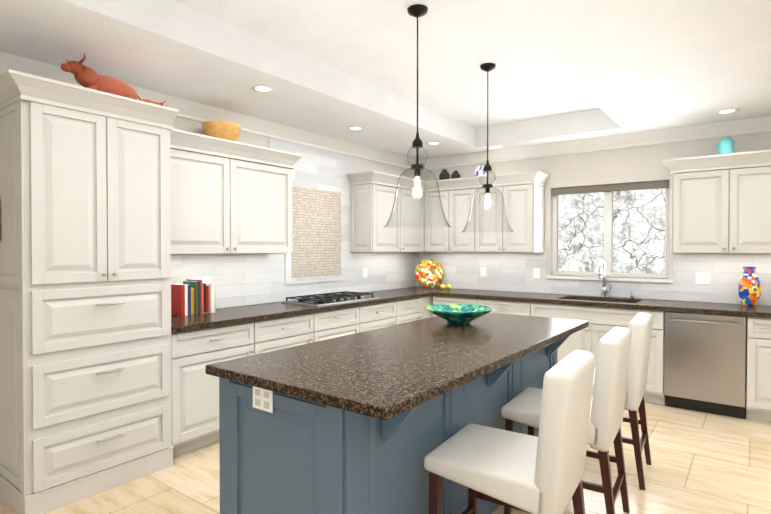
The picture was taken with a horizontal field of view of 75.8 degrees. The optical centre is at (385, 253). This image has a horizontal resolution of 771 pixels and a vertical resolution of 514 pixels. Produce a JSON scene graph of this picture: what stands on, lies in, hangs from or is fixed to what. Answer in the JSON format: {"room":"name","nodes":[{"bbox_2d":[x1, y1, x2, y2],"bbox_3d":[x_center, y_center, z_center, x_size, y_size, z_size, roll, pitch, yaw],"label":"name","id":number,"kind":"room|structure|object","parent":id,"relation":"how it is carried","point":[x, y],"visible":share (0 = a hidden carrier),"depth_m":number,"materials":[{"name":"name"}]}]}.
{"room":"kitchen","nodes":[
{"label":"kitchen","id":0,"kind":"room"},
{"bbox_2d":[172,116,416,308],"bbox_3d":[-2.317,-0.085,3.227,0.200,2.950,9.280,0,1,37],"label":"wall","id":1,"kind":"structure","parent":0,"point":[357,164],"depth_m":4.66,"materials":[{"name":"paint"}]},
{"bbox_2d":[170,137,237,254],"bbox_3d":[-1.549,-0.412,3.803,0.326,0.832,0.722,0,1,37],"label":"upper cabinet","id":2,"kind":"object","parent":1,"relation":"attached to","point":[230,197],"depth_m":3.75,"materials":[{"name":"paint"}]},
{"bbox_2d":[0,51,419,169],"bbox_3d":[-2.203,-1.145,3.129,0.085,0.124,8.880,0,1,37],"label":"crown molding","id":3,"kind":"structure","parent":1,"relation":"attached to","point":[193,110],"depth_m":4.29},
{"bbox_2d":[238,149,293,253],"bbox_3d":[-1.187,-0.418,4.287,0.326,0.832,0.723,0,1,37],"label":"upper cabinet","id":4,"kind":"object","parent":1,"relation":"attached to","point":[264,181],"depth_m":4.22,"materials":[{"name":"paint"}]},
{"bbox_2d":[202,120,241,140],"bbox_3d":[-1.335,-0.970,4.043,0.310,0.160,0.310,0,1,37],"label":"bowl","id":5,"kind":"object","parent":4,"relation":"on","point":[228,130],"visible":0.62,"depth_m":3.93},
{"bbox_2d":[171,137,418,308],"bbox_3d":[-0.738,-0.387,5.143,0.024,1.687,3.840,0,1,37],"label":"tile backsplash","id":6,"kind":"structure","parent":1,"relation":"attached to","point":[320,259],"depth_m":5.09,"materials":[{"name":"tile"}]},
{"bbox_2d":[202,276,209,283],"bbox_3d":[-1.497,0.242,4.138,0.007,0.115,0.075,0,1,37],"label":"electrical outlet","id":7,"kind":"object","parent":6,"relation":"attached to","point":[205,279],"visible":0.46,"depth_m":4.13,"materials":[{"name":"white plastic"}]},
{"bbox_2d":[363,268,366,277],"bbox_3d":[-0.237,0.223,5.817,0.007,0.115,0.075,0,1,37],"label":"electrical outlet","id":8,"kind":"object","parent":6,"relation":"attached to","point":[364,272],"visible":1,"depth_m":5.81,"materials":[{"name":"white plastic"}]},
{"bbox_2d":[348,175,425,252],"bbox_3d":[0.071,-0.431,5.914,0.386,0.821,1.075,0,1,37],"label":"upper cabinet","id":9,"kind":"object","parent":1,"relation":"attached to","point":[372,195],"depth_m":5.60,"materials":[{"name":"paint"}]},
{"bbox_2d":[0,402,770,513],"bbox_3d":[0.563,1.465,1.085,7.400,0.100,9.280,0,1,37],"label":"floor","id":10,"kind":"structure","parent":0,"point":[705,463],"depth_m":3.07,"materials":[{"name":"tile"}]},
{"bbox_2d":[0,69,178,513],"bbox_3d":[-1.883,0.235,3.040,0.718,2.315,0.903,0,1,37],"label":"pantry cabinet","id":11,"kind":"object","parent":10,"relation":"on","point":[85,308],"visible":1,"depth_m":2.80,"materials":[{"name":"paint"}]},
{"bbox_2d":[61,53,165,105],"bbox_3d":[-1.646,-1.033,3.065,0.221,0.218,0.667,0,1,37],"label":"figurines","id":12,"kind":"object","parent":11,"relation":"on","point":[86,77],"visible":0.5,"depth_m":2.92,"materials":[{"name":"orange ceramic"}]},
{"bbox_2d":[171,320,262,456],"bbox_3d":[-1.433,0.951,3.741,0.608,0.868,0.737,0,1,37],"label":"base cabinet","id":13,"kind":"object","parent":10,"relation":"on","point":[195,404],"depth_m":3.45,"materials":[{"name":"paint"}]},
{"bbox_2d":[263,313,314,352],"bbox_3d":[-1.074,0.945,4.219,0.608,0.868,0.700,0,1,37],"label":"base cabinet","id":14,"kind":"object","parent":10,"relation":"on","point":[284,332],"depth_m":4.08,"materials":[{"name":"paint"}]},
{"bbox_2d":[315,305,366,341],"bbox_3d":[-0.678,0.939,4.747,0.608,0.868,0.740,0,1,37],"label":"base cabinet","id":15,"kind":"object","parent":10,"relation":"on","point":[330,324],"depth_m":4.59,"materials":[{"name":"paint"}]},
{"bbox_2d":[367,300,402,330],"bbox_3d":[-0.291,0.933,5.263,0.608,0.868,0.670,0,1,37],"label":"base cabinet","id":16,"kind":"object","parent":10,"relation":"on","point":[380,315],"depth_m":5.14,"materials":[{"name":"paint"}]},
{"bbox_2d":[219,329,581,513],"bbox_3d":[0.316,0.955,2.802,0.919,0.880,2.300,0,1,37],"label":"kitchen island","id":17,"kind":"object","parent":10,"relation":"on","point":[365,422],"depth_m":1.99,"materials":[{"name":"blue wood"}]},
{"bbox_2d":[253,386,272,412],"bbox_3d":[-0.489,0.574,1.966,0.118,0.092,0.006,0,1,37],"label":"outlet","id":18,"kind":"object","parent":17,"relation":"attached to","point":[262,399],"visible":0.94,"depth_m":1.96,"materials":[{"name":"white plastic"}]},
{"bbox_2d":[205,313,588,420],"bbox_3d":[0.317,0.494,2.796,0.980,0.040,2.360,0,1,37],"label":"island countertop","id":19,"kind":"structure","parent":17,"relation":"on","point":[385,373],"depth_m":2.21,"materials":[{"name":"brown stone"}]},
{"bbox_2d":[424,304,493,323],"bbox_3d":[0.495,0.415,3.349,0.470,0.104,0.470,0,1,37],"label":"bowl","id":20,"kind":"object","parent":19,"relation":"on","point":[459,313],"visible":1,"depth_m":3.28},
{"bbox_2d":[403,297,422,322],"bbox_3d":[0.000,0.928,5.651,0.608,0.868,0.540,0,1,37],"label":"base cabinet","id":21,"kind":"object","parent":10,"relation":"on","point":[412,308],"depth_m":5.56,"materials":[{"name":"paint"}]},
{"bbox_2d":[423,296,430,318],"bbox_3d":[0.398,0.922,6.182,0.608,0.868,0.907,0,1,37],"label":"base cabinet","id":22,"kind":"object","parent":10,"relation":"on","point":[426,300],"depth_m":5.82,"materials":[{"name":"paint"}]},
{"bbox_2d":[171,290,434,332],"bbox_3d":[-0.679,0.484,4.715,0.639,0.040,3.210,0,1,37],"label":"countertop","id":23,"kind":"structure","parent":22,"relation":"on","point":[239,315],"depth_m":4.11,"materials":[{"name":"brown stone"}]},
{"bbox_2d":[171,279,215,316],"bbox_3d":[-1.525,0.337,3.915,0.189,0.269,0.324,0,1,37],"label":"books","id":24,"kind":"object","parent":23,"relation":"on","point":[192,297],"visible":1,"depth_m":3.85,"materials":[{"name":"multicoloured paper"}]},
{"bbox_2d":[281,291,378,305],"bbox_3d":[-0.527,0.434,4.903,0.480,0.052,0.900,0,1,37],"label":"cooktop","id":25,"kind":"object","parent":23,"relation":"in","point":[322,299],"visible":1,"depth_m":4.74,"materials":[{"name":"silver metal"}]},
{"bbox_2d":[389,286,770,317],"bbox_3d":[1.816,0.569,5.278,3.957,0.225,0.633,0,1,37],"label":"countertop","id":26,"kind":"structure","parent":22,"relation":"on","point":[761,311],"depth_m":4.82,"materials":[{"name":"brown stone"}]},
{"bbox_2d":[415,259,443,287],"bbox_3d":[0.568,0.252,6.380,0.275,0.372,0.275,0,1,37],"label":"decorative plate","id":27,"kind":"object","parent":26,"relation":"on","point":[429,273],"visible":1,"depth_m":6.39,"materials":[{"name":"ceramic"}]},
{"bbox_2d":[439,284,450,288],"bbox_3d":[0.743,0.415,6.256,0.142,0.060,0.150,0,1,37],"label":"lemons","id":28,"kind":"object","parent":26,"relation":"on","point":[442,286],"visible":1,"depth_m":6.24,"materials":[{"name":"yellow food"}]},
{"bbox_2d":[598,260,632,298],"bbox_3d":[2.361,0.260,5.092,0.314,0.397,0.219,0,1,37],"label":"faucet","id":29,"kind":"object","parent":26,"relation":"on","point":[604,289],"visible":1,"depth_m":5.21,"materials":[{"name":"silver metal"}]},
{"bbox_2d":[738,266,760,306],"bbox_3d":[3.255,0.290,4.428,0.172,0.352,0.172,0,1,37],"label":"vase","id":30,"kind":"object","parent":26,"relation":"on","point":[749,289],"visible":1,"depth_m":4.38,"materials":[{"name":"ceramic"}]},
{"bbox_2d":[431,296,482,316],"bbox_3d":[0.998,0.925,5.919,0.650,0.868,0.607,0,1,37],"label":"base cabinet","id":31,"kind":"object","parent":10,"relation":"on","point":[434,299],"depth_m":5.71,"materials":[{"name":"paint"}]},
{"bbox_2d":[424,350,594,513],"bbox_3d":[0.516,0.904,2.038,0.574,1.000,0.470,0,1,33],"label":"stool","id":32,"kind":"object","parent":10,"relation":"on","point":[542,472],"visible":1,"depth_m":1.86,"materials":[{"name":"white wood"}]},
{"bbox_2d":[483,299,554,316],"bbox_3d":[1.450,0.929,5.581,0.720,0.868,0.607,0,1,37],"label":"base cabinet","id":33,"kind":"object","parent":10,"relation":"on","point":[536,309],"depth_m":5.22,"materials":[{"name":"paint"}]},
{"bbox_2d":[501,327,631,513],"bbox_3d":[0.974,0.897,2.657,0.574,1.000,0.470,0,1,33],"label":"stool","id":34,"kind":"object","parent":10,"relation":"on","point":[609,392],"visible":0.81,"depth_m":2.38,"materials":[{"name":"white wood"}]},
{"bbox_2d":[547,316,664,404],"bbox_3d":[2.154,1.039,5.054,1.280,0.660,0.607,0,1,37],"label":"base cabinet","id":35,"kind":"object","parent":10,"relation":"on","point":[587,339],"depth_m":4.65,"materials":[{"name":"paint"}]},
{"bbox_2d":[592,313,652,489],"bbox_3d":[1.408,0.890,3.244,0.574,1.000,0.470,0,1,33],"label":"stool","id":36,"kind":"object","parent":10,"relation":"on","point":[640,325],"visible":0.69,"depth_m":2.94,"materials":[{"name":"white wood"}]},
{"bbox_2d":[664,311,746,418],"bbox_3d":[2.887,0.943,4.462,0.592,0.866,0.639,0,1,37],"label":"dishwasher","id":37,"kind":"object","parent":10,"relation":"on","point":[705,363],"visible":0.94,"depth_m":4.24,"materials":[{"name":"silver metal"}]},
{"bbox_2d":[746,317,770,422],"bbox_3d":[3.267,0.945,4.219,0.301,0.868,0.607,0,1,37],"label":"base cabinet","id":38,"kind":"object","parent":10,"relation":"on","point":[758,379],"depth_m":4.03,"materials":[{"name":"paint"}]},
{"bbox_2d":[0,0,770,159],"bbox_3d":[0.563,-1.359,1.052,7.400,0.350,9.280,0,1,37],"label":"ceiling","id":39,"kind":"structure","parent":0,"point":[567,70],"depth_m":3.30,"materials":[{"name":"white paint"}]},
{"bbox_2d":[251,85,274,92],"bbox_3d":[-0.899,-1.212,3.638,0.175,0.004,0.175,0,1,28],"label":"recessed light","id":40,"kind":"object","parent":39,"relation":"in","point":[262,88],"depth_m":3.63,"materials":[{"name":"white"}]},
{"bbox_2d":[347,126,364,130],"bbox_3d":[-0.292,-1.226,4.832,0.175,0.004,0.175,0,1,31],"label":"recessed light","id":41,"kind":"object","parent":39,"relation":"in","point":[356,128],"depth_m":4.83,"materials":[{"name":"white"}]},
{"bbox_2d":[384,4,450,228],"bbox_3d":[0.187,-0.790,2.891,0.400,1.269,0.400,0,1,37],"label":"pendant light","id":42,"kind":"object","parent":39,"relation":"hanging from","point":[417,11],"visible":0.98,"depth_m":2.88,"materials":[{"name":"clear glass"}]},
{"bbox_2d":[426,141,440,144],"bbox_3d":[0.538,-1.234,5.522,0.175,0.004,0.175,0,1,31],"label":"recessed light","id":43,"kind":"object","parent":39,"relation":"in","point":[432,142],"depth_m":5.53,"materials":[{"name":"white"}]},
{"bbox_2d":[462,63,513,232],"bbox_3d":[0.781,-0.800,3.783,0.400,1.269,0.400,0,1,37],"label":"pendant light","id":44,"kind":"object","parent":39,"relation":"hanging from","point":[487,67],"visible":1,"depth_m":3.77,"materials":[{"name":"clear glass"}]},
{"bbox_2d":[488,146,501,148],"bbox_3d":[1.270,-1.237,5.748,0.175,0.004,0.175,0,1,31],"label":"recessed light","id":45,"kind":"object","parent":39,"relation":"in","point":[490,147],"depth_m":5.76,"materials":[{"name":"white"}]},
{"bbox_2d":[715,108,739,113],"bbox_3d":[2.923,-1.219,4.235,0.175,0.004,0.175,0,1,28],"label":"recessed light","id":46,"kind":"object","parent":39,"relation":"in","point":[725,111],"depth_m":4.23,"materials":[{"name":"white"}]},
{"bbox_2d":[418,131,770,305],"bbox_3d":[3.287,-0.102,4.700,7.000,2.950,0.200,0,1,37],"label":"wall","id":47,"kind":"structure","parent":0,"point":[644,163],"depth_m":5.24,"materials":[{"name":"paint"}]},
{"bbox_2d":[426,179,481,251],"bbox_3d":[0.868,-0.434,6.133,0.773,0.821,0.378,0,1,37],"label":"upper cabinet","id":48,"kind":"object","parent":47,"relation":"attached to","point":[456,198],"depth_m":6.01,"materials":[{"name":"paint"}]},
{"bbox_2d":[474,164,486,176],"bbox_3d":[1.147,-0.992,5.970,0.148,0.180,0.148,0,1,28],"label":"ginger jar","id":49,"kind":"object","parent":48,"relation":"on","point":[478,171],"depth_m":5.92,"materials":[{"name":"white ceramic"}]},
{"bbox_2d":[478,175,545,252],"bbox_3d":[1.409,-0.429,5.765,0.770,0.821,0.319,0,1,37],"label":"upper cabinet","id":50,"kind":"object","parent":47,"relation":"attached to","point":[523,196],"depth_m":5.57,"materials":[{"name":"paint"}]},
{"bbox_2d":[419,252,770,305],"bbox_3d":[2.264,0.220,5.341,4.600,0.466,0.008,0,1,37],"label":"tile backsplash","id":51,"kind":"structure","parent":47,"relation":"attached to","point":[505,271],"depth_m":5.25,"materials":[{"name":"tile"}]},
{"bbox_2d":[480,267,485,275],"bbox_3d":[1.209,0.219,6.121,0.075,0.115,0.007,0,1,37],"label":"electrical outlet","id":52,"kind":"object","parent":51,"relation":"attached to","point":[482,271],"visible":1,"depth_m":6.12,"materials":[{"name":"white plastic"}]},
{"bbox_2d":[533,268,539,277],"bbox_3d":[1.745,0.224,5.719,0.075,0.115,0.007,0,1,37],"label":"electrical outlet","id":53,"kind":"object","parent":51,"relation":"attached to","point":[536,272],"visible":1,"depth_m":5.72,"materials":[{"name":"white plastic"}]},
{"bbox_2d":[696,272,710,284],"bbox_3d":[3.043,0.235,4.745,0.120,0.115,0.007,0,1,37],"label":"electrical outlet","id":54,"kind":"object","parent":51,"relation":"attached to","point":[702,278],"visible":1,"depth_m":4.74,"materials":[{"name":"white plastic"}]},
{"bbox_2d":[420,116,770,169],"bbox_3d":[3.237,-1.162,4.547,6.910,0.124,0.085,0,1,37],"label":"crown molding","id":55,"kind":"structure","parent":47,"relation":"attached to","point":[757,124],"depth_m":5.17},
{"bbox_2d":[546,180,672,282],"bbox_3d":[2.379,-0.231,5.322,1.260,1.025,0.170,0,1,37],"label":"window","id":56,"kind":"structure","parent":47,"relation":"in","point":[608,210],"depth_m":5.35,"materials":[{"name":"clear glass"}]},
{"bbox_2d":[670,154,770,253],"bbox_3d":[3.137,-0.410,4.469,0.938,0.812,0.319,0,1,37],"label":"upper cabinet","id":57,"kind":"object","parent":47,"relation":"attached to","point":[720,203],"depth_m":4.38,"materials":[{"name":"paint"}]},
{"bbox_2d":[717,136,734,154],"bbox_3d":[3.075,-0.967,4.474,0.130,0.185,0.130,0,1,37],"label":"jar","id":58,"kind":"object","parent":57,"relation":"on","point":[725,144],"visible":0.69,"depth_m":4.43,"materials":[{"name":"ceramic"}]},
{"label":"outside","id":59,"kind":"structure","parent":0,"visible":0},
{"bbox_2d":[558,188,664,273],"bbox_3d":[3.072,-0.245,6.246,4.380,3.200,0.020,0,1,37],"label":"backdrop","id":60,"kind":"structure","parent":59,"point":[624,233],"depth_m":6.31,"materials":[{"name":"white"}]}
]}

